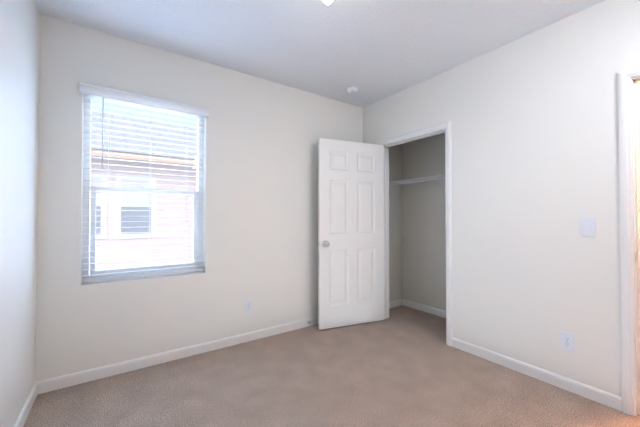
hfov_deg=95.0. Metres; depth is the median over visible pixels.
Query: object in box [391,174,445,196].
wire closet shelf
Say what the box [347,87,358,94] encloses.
smoke detector
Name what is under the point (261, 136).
wall
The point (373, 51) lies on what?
ceiling
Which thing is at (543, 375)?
baseboard
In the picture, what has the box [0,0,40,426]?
wall
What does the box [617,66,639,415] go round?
door frame
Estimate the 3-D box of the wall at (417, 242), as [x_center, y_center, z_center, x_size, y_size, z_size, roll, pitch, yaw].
[1.466,-0.058,3.196,0.660,2.600,1.925,1,-1,-35]
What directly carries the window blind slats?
attached to the window
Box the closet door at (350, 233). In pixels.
[318,138,383,329]
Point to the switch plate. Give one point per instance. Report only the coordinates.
(588, 226)
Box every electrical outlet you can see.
[245,300,251,312]
[560,331,573,351]
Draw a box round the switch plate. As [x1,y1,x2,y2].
[581,218,595,235]
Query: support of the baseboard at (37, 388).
attached to the wall at (20, 23)
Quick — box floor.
[23,305,639,426]
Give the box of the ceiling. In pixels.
[36,0,604,107]
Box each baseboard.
[14,381,41,426]
[42,316,317,392]
[389,299,401,308]
[402,299,445,317]
[452,337,621,410]
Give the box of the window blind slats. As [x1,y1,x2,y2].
[80,82,208,281]
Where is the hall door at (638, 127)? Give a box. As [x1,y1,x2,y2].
[637,122,639,259]
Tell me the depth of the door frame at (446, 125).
2.76 m
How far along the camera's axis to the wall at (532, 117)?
2.18 m
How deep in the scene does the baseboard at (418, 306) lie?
3.73 m
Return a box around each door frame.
[378,121,452,345]
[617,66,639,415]
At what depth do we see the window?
2.43 m
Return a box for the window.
[80,95,204,285]
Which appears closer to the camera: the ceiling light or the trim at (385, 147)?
the ceiling light
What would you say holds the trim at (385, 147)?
attached to the wall at (532, 117)
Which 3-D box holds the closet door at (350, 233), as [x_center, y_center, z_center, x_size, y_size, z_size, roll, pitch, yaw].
[0.363,0.215,3.278,0.825,2.032,0.162,0,-1,-22]
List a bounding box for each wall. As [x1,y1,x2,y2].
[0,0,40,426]
[36,14,362,381]
[363,0,639,396]
[389,133,445,310]
[637,83,639,114]
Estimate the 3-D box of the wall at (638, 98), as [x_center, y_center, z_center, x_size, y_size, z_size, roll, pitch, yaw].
[2.843,-0.066,2.693,0.115,2.600,4.725,1,-1,-35]
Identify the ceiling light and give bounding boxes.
[323,0,332,4]
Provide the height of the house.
5.184 m
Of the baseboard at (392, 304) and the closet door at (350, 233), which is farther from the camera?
the baseboard at (392, 304)
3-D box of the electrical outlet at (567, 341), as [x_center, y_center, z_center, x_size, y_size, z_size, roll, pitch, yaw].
[1.717,0.890,2.037,0.008,0.120,0.074,1,-1,-35]
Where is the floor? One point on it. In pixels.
(403, 366)
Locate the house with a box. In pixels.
[90,111,196,269]
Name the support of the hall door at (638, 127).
in the wall at (638, 98)
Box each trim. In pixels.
[383,129,445,318]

